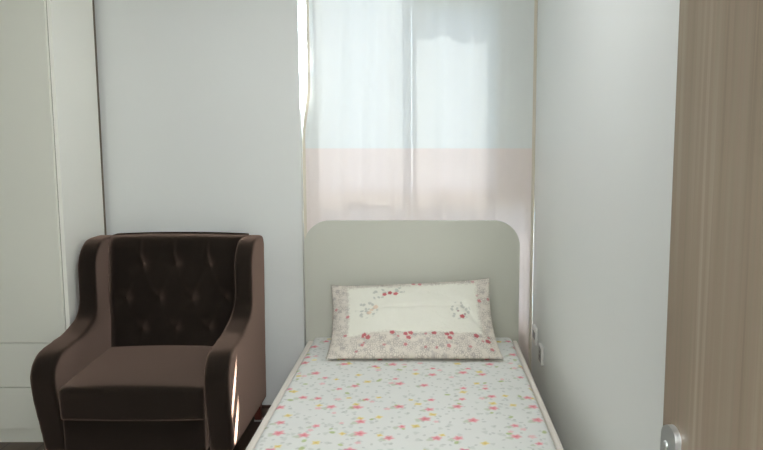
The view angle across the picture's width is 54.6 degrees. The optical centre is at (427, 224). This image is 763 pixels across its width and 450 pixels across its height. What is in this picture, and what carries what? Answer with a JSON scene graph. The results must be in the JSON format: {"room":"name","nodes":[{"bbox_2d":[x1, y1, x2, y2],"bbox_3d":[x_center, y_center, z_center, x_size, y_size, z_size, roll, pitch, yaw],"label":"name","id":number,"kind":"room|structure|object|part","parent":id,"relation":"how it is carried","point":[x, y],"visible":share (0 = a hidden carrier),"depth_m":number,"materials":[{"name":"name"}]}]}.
{"room":"bedroom","nodes":[
{"label":"bedroom","id":0,"kind":"room"},
{"bbox_2d":[0,408,268,449],"bbox_3d":[-1.005,1.319,1.167,3.490,0.100,5.800,0,7,0],"label":"floor","id":1,"kind":"structure","parent":0,"point":[246,437],"depth_m":3.38,"materials":[{"name":"brown wood"}]},
{"bbox_2d":[0,0,106,441],"bbox_3d":[-2.076,-0.215,3.444,0.928,2.400,0.436,0,7,0],"label":"wardrobe","id":2,"kind":"object","parent":1,"relation":"on","point":[52,198],"visible":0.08,"depth_m":3.28,"materials":[{"name":"beige laminate"}]},
{"bbox_3d":[-2.085,0.833,3.361,0.902,0.194,0.018,0,7,0],"label":"drawer","id":3,"kind":"part","parent":2,"relation":"part of","materials":[{"name":"beige laminate"}]},
{"bbox_3d":[-2.085,0.633,3.336,0.902,0.204,0.018,0,7,0],"label":"drawer","id":4,"kind":"part","parent":2,"relation":"part of","materials":[{"name":"beige laminate"}]},
{"bbox_3d":[-2.085,-0.425,3.208,0.902,1.921,0.018,0,7,0],"label":"door","id":5,"kind":"part","parent":2,"relation":"part of","materials":[{"name":"beige laminate"}]},
{"bbox_3d":[-1.624,-0.216,3.447,0.018,2.400,0.405,0,7,0],"label":"panel","id":6,"kind":"part","parent":2,"relation":"part of","materials":[{"name":"beige laminate"}]},
{"bbox_3d":[-2.076,-0.241,3.654,0.928,2.400,0.012,0,7,0],"label":"panel","id":7,"kind":"part","parent":2,"relation":"part of","materials":[{"name":"white wood"}]},
{"bbox_2d":[30,232,265,449],"bbox_3d":[-1.203,0.540,3.304,0.807,0.934,0.724,0,7,0],"label":"armchair","id":8,"kind":"object","parent":1,"relation":"on","point":[163,348],"visible":1,"depth_m":3.29,"materials":[{"name":"brown fabric"}]},
{"bbox_3d":[-1.544,0.489,3.304,0.126,0.815,0.711,0,7,0],"label":"arm","id":9,"kind":"part","parent":8,"relation":"part of","materials":[{"name":"brown fabric"}]},
{"bbox_2d":[59,345,212,420],"bbox_3d":[-1.198,0.674,3.211,0.592,0.180,0.507,0,7,0],"label":"seat cushion","id":10,"kind":"object","parent":8,"relation":"on","point":[106,382],"depth_m":2.99,"materials":[{"name":"brown fabric"}]},
{"bbox_3d":[-1.198,0.820,3.327,0.580,0.152,0.642,0,7,0],"label":"seat","id":11,"kind":"part","parent":8,"relation":"part of","materials":[{"name":"brown fabric"}]},
{"bbox_3d":[-1.198,0.376,3.536,0.644,0.664,0.218,0,7,0],"label":"backrest","id":12,"kind":"part","parent":8,"relation":"part of","materials":[{"name":"brown fabric"}]},
{"bbox_3d":[-0.852,0.489,3.304,0.104,0.815,0.711,0,7,0],"label":"arm","id":13,"kind":"part","parent":8,"relation":"part of","materials":[{"name":"brown fabric"}]},
{"bbox_3d":[-0.846,0.904,3.630,0.048,0.117,0.059,0,7,0],"label":"leg","id":14,"kind":"part","parent":8,"relation":"part of","materials":[{"name":"brown wood"}]},
{"bbox_2d":[245,220,563,449],"bbox_3d":[-0.080,0.589,2.688,1.066,0.984,2.075,0,7,0],"label":"bed","id":15,"kind":"object","parent":1,"relation":"on","point":[336,252],"visible":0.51,"depth_m":3.65,"materials":[{"name":"white wood"}]},
{"bbox_3d":[-0.586,0.828,2.719,0.028,0.262,2.000,0,7,0],"label":"rail","id":16,"kind":"part","parent":15,"relation":"part of","materials":[{"name":"white wood"}]},
{"bbox_2d":[253,337,555,449],"bbox_3d":[-0.074,0.772,2.716,0.983,0.203,1.968,0,7,0],"label":"mattress","id":17,"kind":"object","parent":15,"relation":"on","point":[327,404],"visible":0.79,"depth_m":2.73,"materials":[{"name":"white fabric"}]},
{"bbox_2d":[326,278,502,358],"bbox_3d":[-0.068,0.427,3.422,0.807,0.297,0.368,0,7,0],"label":"pillow","id":18,"kind":"object","parent":17,"relation":"on","point":[436,320],"visible":1,"depth_m":3.38,"materials":[{"name":"white fabric"}]},
{"bbox_3d":[-0.080,0.467,3.700,1.066,0.984,0.035,0,7,0],"label":"headboard","id":19,"kind":"part","parent":15,"relation":"part of","materials":[{"name":"white wood"}]},
{"bbox_3d":[0.435,0.828,2.719,0.024,0.262,2.000,0,7,0],"label":"rail","id":20,"kind":"part","parent":15,"relation":"part of","materials":[{"name":"white wood"}]},
{"bbox_2d":[94,0,305,404],"bbox_3d":[-1.653,-0.382,3.776,2.035,2.650,0.210,0,7,0],"label":"wall","id":21,"kind":"structure","parent":0,"point":[201,101],"depth_m":3.66,"materials":[{"name":"paint"}]},
{"bbox_2d":[531,0,679,449],"bbox_3d":[0.600,-0.147,1.842,0.120,2.650,3.932,0,7,0],"label":"wall","id":22,"kind":"structure","parent":0,"point":[606,72],"depth_m":2.27,"materials":[{"name":"paint"}]},
{"bbox_2d":[533,324,537,345],"bbox_3d":[0.533,0.548,3.672,0.014,0.088,0.088,0,7,0],"label":"wall socket","id":23,"kind":"object","parent":22,"relation":"attached to","point":[535,330],"visible":1,"depth_m":3.63,"materials":[{"name":"white plastic"}]},
{"bbox_2d":[538,343,543,365],"bbox_3d":[0.533,0.611,3.484,0.014,0.088,0.088,0,7,0],"label":"wall socket","id":24,"kind":"object","parent":22,"relation":"attached to","point":[541,349],"visible":1,"depth_m":3.45,"materials":[{"name":"white plastic"}]},
{"bbox_3d":[-1.005,-1.408,0.817,3.490,0.100,5.760,0,7,0],"label":"ceiling","id":25,"kind":"structure","parent":0,"visible":0},
{"bbox_2d":[302,0,411,239],"bbox_3d":[-0.358,-0.403,3.724,0.552,2.585,0.031,0,7,0],"label":"curtain","id":26,"kind":"object","parent":25,"relation":"hanging from","point":[357,132],"visible":0.51,"depth_m":3.70,"materials":[{"name":"fabric"}]},
{"bbox_2d":[411,0,537,371],"bbox_3d":[0.229,-0.403,3.724,0.621,2.585,0.029,0,7,1],"label":"curtain","id":27,"kind":"object","parent":25,"relation":"hanging from","point":[474,62],"visible":0.6,"depth_m":3.71,"materials":[{"name":"fabric"}]},
{"bbox_3d":[-0.047,0.719,3.965,1.175,0.420,0.100,0,7,0],"label":"wall window","id":28,"kind":"structure","parent":0,"visible":0},
{"bbox_2d":[301,0,411,113],"bbox_3d":[-0.048,-0.594,3.781,1.175,2.230,0.050,0,7,0],"label":"window","id":29,"kind":"structure","parent":28,"relation":"attached to","point":[303,2],"depth_m":3.72,"materials":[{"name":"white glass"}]},
{"bbox_3d":[-1.065,0.082,-0.051,3.210,2.650,0.120,0,7,0],"label":"wall","id":30,"kind":"structure","parent":0,"visible":0},
{"bbox_2d":[660,0,762,449],"bbox_3d":[0.359,0.311,0.476,0.100,2.052,0.848,-1,7,-12],"label":"door","id":31,"kind":"structure","parent":30,"relation":"in","point":[713,384],"depth_m":0.77,"materials":[{"name":"brown wood"}]},
{"bbox_3d":[0.284,0.350,0.874,0.008,0.234,0.033,-1,7,-12],"label":"plate","id":32,"kind":"part","parent":31,"relation":"part of","materials":[{"name":"metal"}]}
]}

